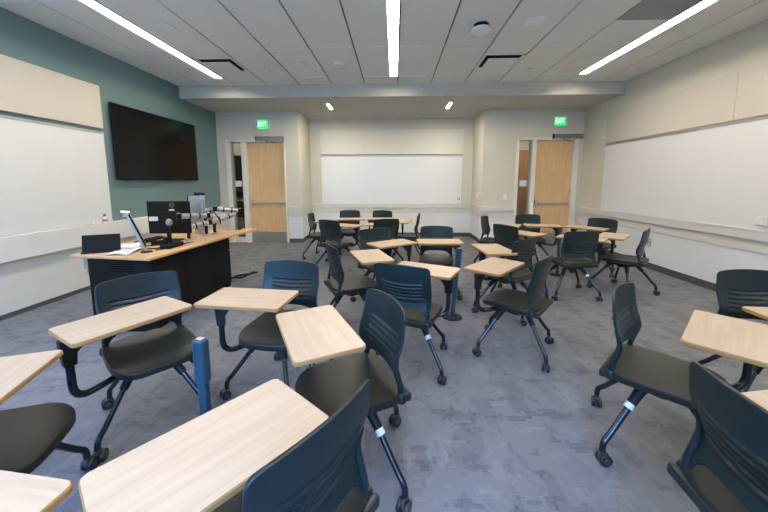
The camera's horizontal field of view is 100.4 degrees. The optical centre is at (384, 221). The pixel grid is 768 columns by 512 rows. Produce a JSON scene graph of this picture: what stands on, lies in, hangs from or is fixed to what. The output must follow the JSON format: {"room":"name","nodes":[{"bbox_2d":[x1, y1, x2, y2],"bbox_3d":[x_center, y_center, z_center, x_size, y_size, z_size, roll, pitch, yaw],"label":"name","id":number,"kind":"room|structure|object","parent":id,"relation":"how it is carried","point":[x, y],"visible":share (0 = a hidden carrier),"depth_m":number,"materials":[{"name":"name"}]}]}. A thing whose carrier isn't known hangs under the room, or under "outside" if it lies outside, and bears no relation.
{"room":"classroom","nodes":[
{"label":"classroom","id":0,"kind":"room"},
{"bbox_2d":[0,7,220,236],"bbox_3d":[-4.085,-0.585,2.822,0.150,3.335,9.680,0,7,2],"label":"wall","id":1,"kind":"structure","parent":0,"point":[120,82],"depth_m":4.79,"materials":[{"name":"teal paint"}]},
{"bbox_2d":[0,286,90,320],"bbox_3d":[-4.002,1.040,3.041,0.010,0.055,9.320,0,7,2],"label":"baseboard","id":2,"kind":"structure","parent":1,"relation":"attached to","point":[20,311],"depth_m":3.72,"materials":[{"name":"grey rubber"}]},
{"bbox_2d":[0,54,102,128],"bbox_3d":[-4.034,-1.222,1.528,0.027,0.575,5.870,0,7,2],"label":"fabric panel","id":3,"kind":"object","parent":1,"relation":"attached to","point":[26,88],"visible":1,"depth_m":3.74,"materials":[{"name":"beige fabric"}]},
{"bbox_2d":[0,115,112,236],"bbox_3d":[-4.031,-0.269,1.643,0.030,1.250,5.865,0,7,2],"label":"whiteboard","id":4,"kind":"object","parent":1,"relation":"attached to","point":[53,176],"visible":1,"depth_m":3.77,"materials":[{"name":"white plastic"}]},
{"bbox_2d":[0,221,222,315],"bbox_3d":[-4.000,0.740,3.003,0.014,0.550,9.320,0,7,2],"label":"wainscoting","id":5,"kind":"structure","parent":1,"relation":"attached to","point":[25,282],"depth_m":3.71,"materials":[{"name":"beige paint"}]},
{"bbox_2d":[0,206,223,262],"bbox_3d":[-3.973,0.336,2.953,0.070,0.263,9.320,0,7,2],"label":"trim","id":6,"kind":"structure","parent":1,"relation":"attached to","point":[25,245],"depth_m":3.84,"materials":[{"name":"white paint"}]},
{"bbox_2d":[108,102,197,179],"bbox_3d":[-3.882,-1.274,5.554,0.078,1.092,1.924,0,7,2],"label":"television","id":7,"kind":"object","parent":1,"relation":"attached to","point":[146,145],"visible":1,"depth_m":5.27,"materials":[{"name":"black"}]},
{"bbox_2d":[215,112,302,242],"bbox_3d":[-2.907,-1.005,7.531,1.900,3.010,0.160,0,7,2],"label":"wall","id":8,"kind":"structure","parent":0,"point":[229,125],"depth_m":7.34,"materials":[{"name":"beige paint"}]},
{"bbox_2d":[225,136,288,242],"bbox_3d":[-2.968,-0.729,7.536,1.380,2.462,0.252,0,7,2],"label":"door","id":9,"kind":"structure","parent":8,"relation":"in","point":[263,158],"depth_m":7.51,"materials":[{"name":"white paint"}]},
{"bbox_2d":[255,120,270,129],"bbox_3d":[-2.768,-2.202,7.272,0.350,0.210,0.052,0,7,2],"label":"exit sign","id":10,"kind":"object","parent":8,"relation":"attached to","point":[259,124],"visible":1,"depth_m":7.25,"materials":[{"name":"green plastic"}]},
{"bbox_2d":[288,206,302,216],"bbox_3d":[-2.084,-0.228,7.500,0.330,0.252,0.040,0,7,2],"label":"trim","id":11,"kind":"structure","parent":8,"relation":"attached to","point":[294,211],"depth_m":7.50,"materials":[{"name":"grey paint"}]},
{"bbox_2d":[289,217,302,238],"bbox_3d":[-2.083,0.146,7.561,0.330,0.515,0.010,0,7,2],"label":"trim","id":12,"kind":"structure","parent":8,"relation":"attached to","point":[295,223],"depth_m":7.55,"materials":[{"name":"white paint"}]},
{"bbox_2d":[300,114,310,205],"bbox_3d":[-2.007,-1.062,7.984,0.130,3.010,0.810,0,7,2],"label":"wall","id":13,"kind":"structure","parent":0,"point":[304,122],"depth_m":7.89,"materials":[{"name":"beige paint"}]},
{"bbox_2d":[302,204,312,215],"bbox_3d":[-1.923,-0.289,7.996,0.040,0.252,0.970,0,7,2],"label":"trim","id":14,"kind":"structure","parent":13,"relation":"attached to","point":[307,209],"depth_m":7.93,"materials":[{"name":"grey paint"}]},
{"bbox_2d":[303,215,312,237],"bbox_3d":[-1.938,0.086,8.043,0.010,0.515,0.970,0,7,2],"label":"trim","id":15,"kind":"structure","parent":13,"relation":"attached to","point":[306,228],"depth_m":7.91,"materials":[{"name":"white paint"}]},
{"bbox_2d":[233,141,529,227],"bbox_3d":[-0.633,-1.285,9.767,10.300,3.010,0.150,0,7,2],"label":"wall","id":16,"kind":"structure","parent":0,"point":[524,145],"depth_m":9.70,"materials":[{"name":"beige paint"}]},
{"bbox_2d":[234,155,243,197],"bbox_3d":[-4.560,-1.365,9.778,0.850,1.280,0.060,0,7,2],"label":"window","id":17,"kind":"structure","parent":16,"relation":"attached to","point":[237,158],"depth_m":9.73,"materials":[{"name":"black glass"}]},
{"bbox_2d":[516,150,528,214],"bbox_3d":[3.502,-0.936,9.574,1.980,2.350,0.049,0,7,2],"label":"door","id":18,"kind":"structure","parent":16,"relation":"in","point":[523,154],"depth_m":9.49,"materials":[{"name":"brown wood"}]},
{"bbox_2d":[0,234,767,511],"bbox_3d":[0.178,0.996,4.049,8.700,0.120,12.000,0,7,2],"label":"floor","id":19,"kind":"structure","parent":0,"point":[503,433],"depth_m":2.16,"materials":[{"name":"carpet"}]},
{"bbox_2d":[0,470,72,511],"bbox_3d":[-1.024,0.951,0.486,0.637,0.843,0.702,1,7,8],"label":"chair","id":20,"kind":"object","parent":19,"relation":"on","point":[19,492],"visible":1,"depth_m":0.74,"materials":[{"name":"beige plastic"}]},
{"bbox_2d":[0,350,99,473],"bbox_3d":[-1.492,0.870,1.147,0.581,0.846,0.724,-5,9,-35],"label":"chair","id":21,"kind":"object","parent":19,"relation":"on","point":[29,435],"visible":0.91,"depth_m":1.27,"materials":[{"name":"black plastic"}]},
{"bbox_2d":[83,455,97,467],"bbox_3d":[-1.473,1.192,1.596,0.056,0.067,0.050,0,7,-3],"label":"caster wheel","id":22,"kind":"object","parent":21,"relation":"attached to","point":[89,461],"depth_m":1.58,"materials":[{"name":"grey plastic"}]},
{"bbox_2d":[48,271,211,461],"bbox_3d":[-1.401,0.784,1.846,0.671,0.846,0.704,-5,9,-35],"label":"chair","id":23,"kind":"object","parent":19,"relation":"on","point":[126,303],"visible":0.92,"depth_m":1.83,"materials":[{"name":"black plastic"}]},
{"bbox_2d":[94,447,107,457],"bbox_3d":[-1.462,1.187,1.640,0.056,0.067,0.050,-2,7,-16],"label":"caster wheel","id":24,"kind":"object","parent":23,"relation":"attached to","point":[102,452],"depth_m":1.63,"materials":[{"name":"grey plastic"}]},
{"bbox_2d":[103,397,113,407],"bbox_3d":[-1.755,1.139,2.037,0.050,0.067,0.056,-7,10,-44],"label":"caster wheel","id":25,"kind":"object","parent":23,"relation":"attached to","point":[108,402],"depth_m":2.02,"materials":[{"name":"grey plastic"}]},
{"bbox_2d":[119,381,131,390],"bbox_3d":[-1.421,0.864,1.827,0.056,0.130,0.188,1,7,10],"label":"socket","id":26,"kind":"object","parent":23,"relation":"attached to","point":[125,385],"depth_m":1.76,"materials":[{"name":"black metal"}]},
{"bbox_2d":[173,364,186,374],"bbox_3d":[-1.281,0.852,1.924,0.188,0.130,0.056,1,7,10],"label":"socket","id":27,"kind":"object","parent":23,"relation":"attached to","point":[181,369],"depth_m":1.90,"materials":[{"name":"black"}]},
{"bbox_2d":[70,228,257,331],"bbox_3d":[-2.399,0.569,3.985,1.070,0.752,2.131,0,7,2],"label":"desk","id":28,"kind":"object","parent":19,"relation":"on","point":[202,266],"visible":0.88,"depth_m":3.48,"materials":[{"name":"laminate"}]},
{"bbox_2d":[80,233,120,253],"bbox_3d":[-2.769,0.214,3.126,0.290,0.168,0.110,-4,8,-28],"label":"control panel","id":29,"kind":"object","parent":28,"relation":"on","point":[102,243],"visible":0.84,"depth_m":3.13,"materials":[{"name":"black plastic"}]},
{"bbox_2d":[105,247,141,254],"bbox_3d":[-2.541,0.285,3.132,0.280,0.024,0.300,0,7,2],"label":"paper sheet","id":30,"kind":"object","parent":28,"relation":"on","point":[125,251],"visible":0.95,"depth_m":3.11,"materials":[{"name":"white paper"}]},
{"bbox_2d":[121,241,145,248],"bbox_3d":[-2.704,0.254,3.365,0.252,0.024,0.372,-3,8,-22],"label":"paper sheet","id":31,"kind":"object","parent":28,"relation":"on","point":[137,244],"visible":0.71,"depth_m":3.39,"materials":[{"name":"white paper"}]},
{"bbox_2d":[120,211,152,252],"bbox_3d":[-2.378,0.096,3.080,0.219,0.413,0.099,-3,8,-20],"label":"camera","id":32,"kind":"object","parent":28,"relation":"on","point":[127,214],"visible":1,"depth_m":3.05,"materials":[{"name":"black"}]},
{"bbox_2d":[146,201,191,241],"bbox_3d":[-2.487,-0.004,3.699,0.480,0.460,0.180,0,7,-2],"label":"computer monitor","id":33,"kind":"object","parent":28,"relation":"on","point":[158,212],"visible":0.89,"depth_m":3.69,"materials":[{"name":"black plastic"}]},
{"bbox_2d":[160,219,183,248],"bbox_3d":[-2.229,0.120,3.343,0.110,0.300,0.220,0,7,2],"label":"microphone","id":34,"kind":"object","parent":28,"relation":"on","point":[170,245],"visible":1,"depth_m":3.31,"materials":[{"name":"black plastic"}]},
{"bbox_2d":[187,196,204,233],"bbox_3d":[-2.435,-0.089,4.199,0.213,0.505,0.103,0,7,-2],"label":"display","id":35,"kind":"object","parent":28,"relation":"on","point":[195,203],"visible":0.45,"depth_m":4.14,"materials":[{"name":"silver metal"}]},
{"bbox_2d":[176,212,218,233],"bbox_3d":[-2.182,0.034,3.876,0.220,0.340,0.750,0,7,2],"label":"articulated arm","id":36,"kind":"object","parent":28,"relation":"attached to","point":[207,214],"visible":0.86,"depth_m":3.69},
{"bbox_2d":[194,192,205,236],"bbox_3d":[-2.284,-0.087,3.993,0.113,0.552,0.070,-1,7,-9],"label":"webcam","id":37,"kind":"object","parent":28,"relation":"on","point":[202,195],"visible":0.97,"depth_m":3.97,"materials":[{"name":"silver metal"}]},
{"bbox_2d":[185,213,239,240],"bbox_3d":[-2.115,0.034,3.954,0.107,0.320,0.642,7,10,44],"label":"articulated arm","id":38,"kind":"object","parent":28,"relation":"attached to","point":[228,215],"visible":0.84,"depth_m":3.93},
{"bbox_2d":[203,206,241,235],"bbox_3d":[-2.078,-0.011,4.051,0.485,0.386,0.192,-1,7,-5],"label":"articulated arm","id":39,"kind":"object","parent":28,"relation":"attached to","point":[215,208],"visible":0.78,"depth_m":4.04},
{"bbox_2d":[192,337,210,415],"bbox_3d":[-0.806,0.882,1.446,0.210,0.748,0.210,2,7,17],"label":"post","id":40,"kind":"object","parent":19,"relation":"on","point":[200,345],"visible":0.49,"depth_m":1.40,"materials":[{"name":"blue metal"}]},
{"bbox_2d":[78,379,379,511],"bbox_3d":[-0.346,0.897,0.912,0.589,0.846,0.688,5,8,34],"label":"chair","id":41,"kind":"object","parent":19,"relation":"on","point":[267,448],"visible":1,"depth_m":0.82,"materials":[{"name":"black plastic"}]},
{"bbox_2d":[193,260,332,400],"bbox_3d":[-0.767,0.744,2.158,0.608,0.846,0.734,3,8,21],"label":"chair","id":42,"kind":"object","parent":19,"relation":"on","point":[296,282],"visible":0.84,"depth_m":2.10,"materials":[{"name":"black plastic"}]},
{"bbox_2d":[280,350,287,360],"bbox_3d":[-0.673,0.826,2.121,0.056,0.130,0.188,-3,8,-23],"label":"socket","id":43,"kind":"object","parent":42,"relation":"attached to","point":[283,354],"depth_m":2.05,"materials":[{"name":"black"}]},
{"bbox_2d":[302,213,340,261],"bbox_3d":[-1.176,0.267,6.032,0.593,0.846,0.629,2,7,17],"label":"chair","id":44,"kind":"object","parent":19,"relation":"on","point":[311,219],"visible":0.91,"depth_m":5.99,"materials":[{"name":"black plastic"}]},
{"bbox_2d":[315,219,362,268],"bbox_3d":[-0.747,0.367,5.216,0.616,0.846,0.673,4,8,32],"label":"chair","id":45,"kind":"object","parent":19,"relation":"on","point":[329,229],"visible":0.81,"depth_m":5.06,"materials":[{"name":"black plastic"}]},
{"bbox_2d":[276,288,411,511],"bbox_3d":[-0.227,0.813,1.594,0.706,0.846,0.599,0,7,-1],"label":"chair","id":46,"kind":"object","parent":19,"relation":"on","point":[310,336],"visible":0.84,"depth_m":1.55,"materials":[{"name":"black plastic"}]},
{"bbox_2d":[367,412,381,431],"bbox_3d":[-0.082,0.900,1.516,0.188,0.130,0.056,6,10,42],"label":"socket","id":47,"kind":"object","parent":46,"relation":"attached to","point":[374,420],"depth_m":1.47,"materials":[{"name":"black metal"}]},
{"bbox_2d":[392,414,399,424],"bbox_3d":[0.067,1.153,1.889,0.050,0.067,0.056,-6,9,-38],"label":"caster","id":48,"kind":"object","parent":46,"relation":"attached to","point":[395,417],"depth_m":1.87,"materials":[{"name":"grey plastic"}]},
{"bbox_2d":[401,497,410,511],"bbox_3d":[0.087,1.215,1.387,0.056,0.067,0.050,4,8,28],"label":"caster","id":49,"kind":"object","parent":46,"relation":"attached to","point":[405,502],"depth_m":1.37,"materials":[{"name":"grey plastic"}]},
{"bbox_2d":[338,210,365,248],"bbox_3d":[-0.700,0.213,6.458,0.643,0.846,0.703,-1,7,-4],"label":"chair","id":50,"kind":"object","parent":19,"relation":"on","point":[346,216],"visible":0.74,"depth_m":6.65,"materials":[{"name":"black plastic"}]},
{"bbox_2d":[324,242,394,307],"bbox_3d":[-0.266,0.621,3.150,0.685,0.846,0.611,-1,7,-5],"label":"chair","id":51,"kind":"object","parent":19,"relation":"on","point":[340,285],"visible":0.79,"depth_m":3.02,"materials":[{"name":"black plastic"}]},
{"bbox_2d":[361,219,403,268],"bbox_3d":[-0.056,0.343,5.399,0.728,0.843,0.678,3,8,27],"label":"chair","id":52,"kind":"object","parent":19,"relation":"on","point":[393,224],"visible":0.48,"depth_m":5.14,"materials":[{"name":"black plastic"}]},
{"bbox_2d":[367,210,397,251],"bbox_3d":[-0.081,0.222,6.382,0.718,0.846,0.670,7,10,43],"label":"chair","id":53,"kind":"object","parent":19,"relation":"on","point":[377,214],"visible":0.38,"depth_m":6.56,"materials":[{"name":"black plastic"}]},
{"bbox_2d":[350,228,416,301],"bbox_3d":[0.001,0.532,3.858,0.737,0.843,0.642,4,8,29],"label":"chair","id":54,"kind":"object","parent":19,"relation":"on","point":[371,238],"visible":0.66,"depth_m":3.95,"materials":[{"name":"black plastic"}]},
{"bbox_2d":[392,213,420,259],"bbox_3d":[0.428,0.277,5.923,0.614,0.843,0.661,1,7,9],"label":"chair","id":55,"kind":"object","parent":19,"relation":"on","point":[408,236],"visible":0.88,"depth_m":5.79,"materials":[{"name":"black plastic"}]},
{"bbox_2d":[375,261,460,384],"bbox_3d":[0.220,0.698,2.519,0.662,0.843,0.693,3,8,26],"label":"chair","id":56,"kind":"object","parent":19,"relation":"on","point":[409,283],"visible":0.78,"depth_m":2.30,"materials":[{"name":"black plastic"}]},
{"bbox_2d":[416,226,463,299],"bbox_3d":[0.659,0.507,4.062,0.599,0.846,0.681,0,7,2],"label":"chair","id":57,"kind":"object","parent":19,"relation":"on","point":[431,237],"visible":0.69,"depth_m":4.21,"materials":[{"name":"black plastic"}]},
{"bbox_2d":[442,248,461,320],"bbox_3d":[0.717,0.644,3.353,0.210,0.747,0.210,0,7,-3],"label":"post","id":58,"kind":"object","parent":19,"relation":"on","point":[451,316],"visible":0.95,"depth_m":3.34,"materials":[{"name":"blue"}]},
{"bbox_2d":[473,216,520,263],"bbox_3d":[1.912,0.344,5.363,0.714,0.846,0.645,4,8,33],"label":"chair","id":59,"kind":"object","parent":19,"relation":"on","point":[485,225],"visible":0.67,"depth_m":5.45,"materials":[{"name":"black plastic"}]},
{"bbox_2d":[471,238,535,325],"bbox_3d":[1.259,0.578,3.475,0.695,0.846,0.747,6,9,39],"label":"chair","id":60,"kind":"object","parent":19,"relation":"on","point":[522,250],"visible":0.77,"depth_m":3.33,"materials":[{"name":"black plastic"}]},
{"bbox_2d":[464,253,553,372],"bbox_3d":[1.066,0.672,2.713,0.690,0.846,0.593,4,8,29],"label":"chair","id":61,"kind":"object","parent":19,"relation":"on","point":[531,303],"visible":1,"depth_m":2.59,"materials":[{"name":"black plastic"}]},
{"bbox_2d":[487,224,546,287],"bbox_3d":[1.865,0.448,4.517,0.674,0.846,0.618,0,7,-2],"label":"chair","id":62,"kind":"object","parent":19,"relation":"on","point":[504,235],"visible":0.62,"depth_m":4.36,"materials":[{"name":"black plastic"}]},
{"bbox_2d":[515,214,562,260],"bbox_3d":[2.546,0.318,5.556,0.764,0.843,0.860,1,7,8],"label":"chair","id":63,"kind":"object","parent":19,"relation":"on","point":[529,222],"visible":0.63,"depth_m":5.70,"materials":[{"name":"black plastic"}]},
{"bbox_2d":[549,227,564,276],"bbox_3d":[2.657,0.452,4.879,0.210,0.748,0.210,-2,7,-18],"label":"post","id":64,"kind":"object","parent":19,"relation":"on","point":[556,273],"visible":0.86,"depth_m":4.86,"materials":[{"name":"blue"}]},
{"bbox_2d":[549,231,607,301],"bbox_3d":[2.411,0.502,4.070,0.788,0.843,0.656,0,7,-2],"label":"chair","id":65,"kind":"object","parent":19,"relation":"on","point":[576,245],"visible":0.97,"depth_m":3.84,"materials":[{"name":"black plastic"}]},
{"bbox_2d":[564,218,617,277],"bbox_3d":[3.255,0.380,5.054,0.689,0.846,0.628,6,9,39],"label":"chair","id":66,"kind":"object","parent":19,"relation":"on","point":[600,225],"visible":0.51,"depth_m":5.01,"materials":[{"name":"black plastic"}]},
{"bbox_2d":[587,228,659,295],"bbox_3d":[3.065,0.489,4.168,0.620,0.846,0.682,-3,8,-21],"label":"chair","id":67,"kind":"object","parent":19,"relation":"on","point":[621,260],"visible":0.94,"depth_m":4.07,"materials":[{"name":"black plastic"}]},
{"bbox_2d":[591,282,767,466],"bbox_3d":[1.506,0.806,1.623,0.738,0.846,0.596,5,9,35],"label":"chair","id":68,"kind":"object","parent":19,"relation":"on","point":[663,376],"visible":0.91,"depth_m":1.61,"materials":[{"name":"black plastic"}]},
{"bbox_2d":[597,451,609,464],"bbox_3d":[1.110,1.184,1.624,0.050,0.067,0.056,0,7,1],"label":"caster","id":69,"kind":"object","parent":68,"relation":"attached to","point":[603,457],"depth_m":1.60,"materials":[{"name":"grey"}]},
{"bbox_2d":[627,388,648,407],"bbox_3d":[1.331,0.881,1.645,0.188,0.130,0.056,-2,7,-14],"label":"socket","id":70,"kind":"object","parent":68,"relation":"attached to","point":[636,396],"depth_m":1.62,"materials":[{"name":"black"}]},
{"bbox_2d":[667,361,767,511],"bbox_3d":[1.241,0.896,0.895,0.681,0.843,0.636,1,7,7],"label":"chair","id":71,"kind":"object","parent":19,"relation":"on","point":[723,466],"visible":1,"depth_m":0.96,"materials":[{"name":"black plastic"}]},
{"bbox_2d":[698,269,767,392],"bbox_3d":[2.344,0.776,1.855,0.608,0.846,0.836,3,8,24],"label":"chair","id":72,"kind":"object","parent":19,"relation":"on","point":[741,293],"visible":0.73,"depth_m":2.12,"materials":[{"name":"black plastic"}]},
{"bbox_2d":[753,365,762,374],"bbox_3d":[2.278,0.845,1.924,0.188,0.130,0.056,-2,7,-18],"label":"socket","id":73,"kind":"object","parent":72,"relation":"attached to","point":[757,370],"depth_m":1.89,"materials":[{"name":"black"}]},
{"bbox_2d":[0,0,767,85],"bbox_3d":[0.116,-2.069,1.913,8.280,0.018,8.104,0,7,2],"label":"ceiling","id":74,"kind":"structure","parent":0,"point":[199,24],"depth_m":4.00,"materials":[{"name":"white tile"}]},
{"bbox_2d":[79,0,222,78],"bbox_3d":[-3.014,-2.092,2.103,0.144,0.040,7.090,0,7,2],"label":"recessed light","id":75,"kind":"object","parent":74,"relation":"in","point":[95,5],"visible":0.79,"depth_m":3.92,"materials":[{"name":"white plastic"}]},
{"bbox_2d":[153,23,176,32],"bbox_3d":[-2.575,-2.277,3.764,0.230,0.012,0.230,0,7,2],"label":"ceiling speaker","id":76,"kind":"object","parent":74,"relation":"attached to","point":[164,27],"visible":1,"depth_m":3.74,"materials":[{"name":"white plastic"}]},
{"bbox_2d":[191,57,249,72],"bbox_3d":[-2.525,-2.434,4.988,0.610,0.067,0.610,0,7,2],"label":"ceiling vent","id":77,"kind":"object","parent":74,"relation":"in","point":[229,64],"visible":0.98,"depth_m":4.90,"materials":[{"name":"white metal"}]},
{"bbox_2d":[291,61,307,67],"bbox_3d":[-1.311,-2.428,4.955,0.250,0.008,0.250,0,7,2],"label":"ceiling speaker","id":78,"kind":"object","parent":74,"relation":"attached to","point":[297,63],"visible":1,"depth_m":4.93,"materials":[{"name":"white plastic"}]},
{"bbox_2d":[386,0,399,76],"bbox_3d":[0.047,-2.086,2.014,0.144,0.040,7.110,0,7,2],"label":"recessed light","id":79,"kind":"object","parent":74,"relation":"in","point":[392,6],"visible":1,"depth_m":3.96,"materials":[{"name":"white plastic"}]},
{"bbox_2d":[470,21,491,36],"bbox_3d":[1.125,-2.235,3.720,0.250,0.100,0.250,0,7,2],"label":"ceiling speaker","id":80,"kind":"object","parent":74,"relation":"attached to","point":[482,28],"visible":1,"depth_m":3.66,"materials":[{"name":"white plastic"}]},
{"bbox_2d":[474,53,527,68],"bbox_3d":[1.740,-2.425,4.851,0.610,0.067,0.610,0,7,2],"label":"ceiling vent","id":81,"kind":"object","parent":74,"relation":"in","point":[504,60],"visible":0.98,"depth_m":4.76,"materials":[{"name":"white metal"}]},
{"bbox_2d":[524,16,545,26],"bbox_3d":[1.707,-2.264,3.627,0.230,0.020,0.230,0,7,2],"label":"ceiling speaker","id":82,"kind":"object","parent":74,"relation":"attached to","point":[534,21],"visible":1,"depth_m":3.60,"materials":[{"name":"white plastic"}]},
{"bbox_2d":[578,0,717,74],"bbox_3d":[3.237,-2.079,1.907,0.144,0.040,7.100,0,7,2],"label":"recessed light","id":83,"kind":"object","parent":74,"relation":"in","point":[659,29],"visible":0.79,"depth_m":3.94,"materials":[{"name":"white plastic"}]},
{"bbox_2d":[615,0,701,21],"bbox_3d":[2.910,-2.244,3.325,0.606,0.022,0.606,0,7,2],"label":"ceiling vent","id":84,"kind":"object","parent":74,"relation":"in","point":[645,10],"visible":1,"depth_m":3.41,"materials":[{"name":"grey metal"}]},
{"bbox_2d":[309,119,473,203],"bbox_3d":[0.167,-1.115,8.376,4.450,3.010,0.120,0,7,2],"label":"wall","id":85,"kind":"structure","parent":0,"point":[315,126],"depth_m":8.19,"materials":[{"name":"beige paint"}]},
{"bbox_2d":[312,204,469,212],"bbox_3d":[0.166,-0.342,8.390,4.190,0.252,0.040,0,7,2],"label":"trim","id":86,"kind":"structure","parent":85,"relation":"attached to","point":[317,208],"depth_m":8.38,"materials":[{"name":"grey paint"}]},
{"bbox_2d":[320,129,463,154],"bbox_3d":[0.175,-2.027,8.178,3.655,0.620,0.042,0,7,2],"label":"fabric panel","id":87,"kind":"object","parent":85,"relation":"attached to","point":[412,141],"visible":1,"depth_m":8.16,"materials":[{"name":"white fabric"}]},
{"bbox_2d":[313,213,470,232],"bbox_3d":[0.167,0.032,8.452,4.190,0.515,0.010,0,7,2],"label":"trim","id":88,"kind":"structure","parent":85,"relation":"attached to","point":[460,222],"depth_m":8.41,"materials":[{"name":"white paint"}]},
{"bbox_2d":[321,156,462,203],"bbox_3d":[0.179,-1.065,8.304,3.656,1.240,0.027,0,7,2],"label":"whiteboard","id":89,"kind":"object","parent":85,"relation":"attached to","point":[344,179],"visible":1,"depth_m":8.29,"materials":[{"name":"white plastic"}]},
{"bbox_2d":[228,0,554,82],"bbox_3d":[0.116,-2.127,1.906,8.300,0.066,8.110,0,7,2],"label":"grid","id":90,"kind":"object","parent":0,"point":[279,0],"visible":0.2,"depth_m":4.06,"materials":[{"name":"grey metal"}]},
{"bbox_2d":[179,81,626,119],"bbox_3d":[0.306,-2.721,7.774,8.300,0.325,3.690,0,7,2],"label":"soffit","id":91,"kind":"structure","parent":0,"point":[414,100],"depth_m":6.08,"materials":[{"name":"grey paint"}]},
{"bbox_2d":[471,112,482,205],"bbox_3d":[2.311,-1.053,7.845,0.130,3.010,0.810,0,7,2],"label":"wall","id":92,"kind":"structure","parent":0,"point":[477,132],"depth_m":7.79,"materials":[{"name":"beige paint"}]},
{"bbox_2d":[470,214,478,237],"bbox_3d":[2.240,0.096,7.908,0.010,0.515,0.970,0,7,2],"label":"trim","id":93,"kind":"structure","parent":92,"relation":"attached to","point":[474,220],"depth_m":7.93,"materials":[{"name":"white paint"}]},
{"bbox_2d":[470,204,480,216],"bbox_3d":[2.224,-0.280,7.862,0.040,0.252,0.970,0,7,2],"label":"trim","id":94,"kind":"structure","parent":92,"relation":"attached to","point":[474,209],"depth_m":7.82,"materials":[{"name":"grey paint"}]},
{"bbox_2d":[479,109,585,224],"bbox_3d":[3.335,-0.991,7.330,2.210,3.010,0.160,0,7,2],"label":"wall","id":95,"kind":"structure","parent":0,"point":[501,129],"depth_m":7.17,"materials":[{"name":"beige paint"}]},
{"bbox_2d":[478,217,512,238],"bbox_3d":[2.579,0.156,7.411,0.780,0.515,0.010,0,7,2],"label":"trim","id":96,"kind":"structure","parent":95,"relation":"attached to","point":[492,220],"depth_m":7.39,"materials":[{"name":"white paint"}]},
{"bbox_2d":[479,207,513,217],"bbox_3d":[2.578,-0.217,7.350,0.780,0.252,0.040,0,7,2],"label":"trim","id":97,"kind":"structure","parent":95,"relation":"attached to","point":[506,212],"depth_m":7.34,"materials":[{"name":"grey paint"}]},
{"bbox_2d":[513,134,583,242],"bbox_3d":[3.679,-0.720,7.321,1.420,2.472,0.252,0,7,2],"label":"door","id":98,"kind":"structure","parent":95,"relation":"in","point":[553,162],"depth_m":7.28,"materials":[{"name":"brown wood"}]},
{"bbox_2d":[551,116,567,125],"bbox_3d":[3.864,-2.208,7.056,0.350,0.210,0.052,0,7,2],"label":"exit sign","id":99,"kind":"object","parent":95,"relation":"attached to","point":[555,120],"visible":1,"depth_m":7.04,"materials":[{"name":"green plastic"}]},
{"bbox_2d":[579,19,767,208],"bbox_3d":[4.398,-0.709,3.701,0.150,3.335,12.000,0,7,2],"label":"wall","id":100,"kind":"structure","parent":0,"point":[746,48],"depth_m":4.90,"materials":[{"name":"beige paint"}]},
{"bbox_2d":[605,249,715,290],"bbox_3d":[4.282,1.036,2.771,0.014,0.100,9.320,0,7,2],"label":"baseboard","id":101,"kind":"structure","parent":100,"relation":"attached to","point":[703,283],"depth_m":4.67,"materials":[{"name":"grey rubber"}]},
{"bbox_2d":[577,218,767,283],"bbox_3d":[4.284,0.731,2.734,0.010,0.515,9.320,0,7,2],"label":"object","id":102,"kind":"structure","parent":100,"relation":"attached to","point":[698,259],"depth_m":4.55,"materials":[{"name":"white paint"}]},
{"bbox_2d":[577,207,767,254],"bbox_3d":[4.268,0.355,2.688,0.040,0.252,9.320,0,7,2],"label":"trim","id":103,"kind":"structure","parent":100,"relation":"attached to","point":[754,241],"depth_m":4.49,"materials":[{"name":"grey paint"}]},
{"bbox_2d":[599,116,767,232],"bbox_3d":[4.258,-0.387,2.445,0.042,1.290,8.020,0,7,2],"label":"whiteboard","id":104,"kind":"object","parent":100,"relation":"attached to","point":[717,175],"visible":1,"depth_m":4.41,"materials":[{"name":"white plastic"}]},
{"bbox_2d":[756,216,767,225],"bbox_3d":[4.269,-0.006,3.621,0.041,0.100,0.080,0,7,2],"label":"box","id":105,"kind":"object","parent":104,"relation":"attached to","point":[760,220],"visible":1,"depth_m":3.60,"materials":[{"name":"white plastic"}]},
{"bbox_2d":[605,62,767,143],"bbox_3d":[4.286,-1.427,3.027,0.027,0.585,6.630,0,7,2],"label":"fabric panel","id":106,"kind":"object","parent":100,"relation":"attached to","point":[742,94],"visible":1,"depth_m":4.41,"materials":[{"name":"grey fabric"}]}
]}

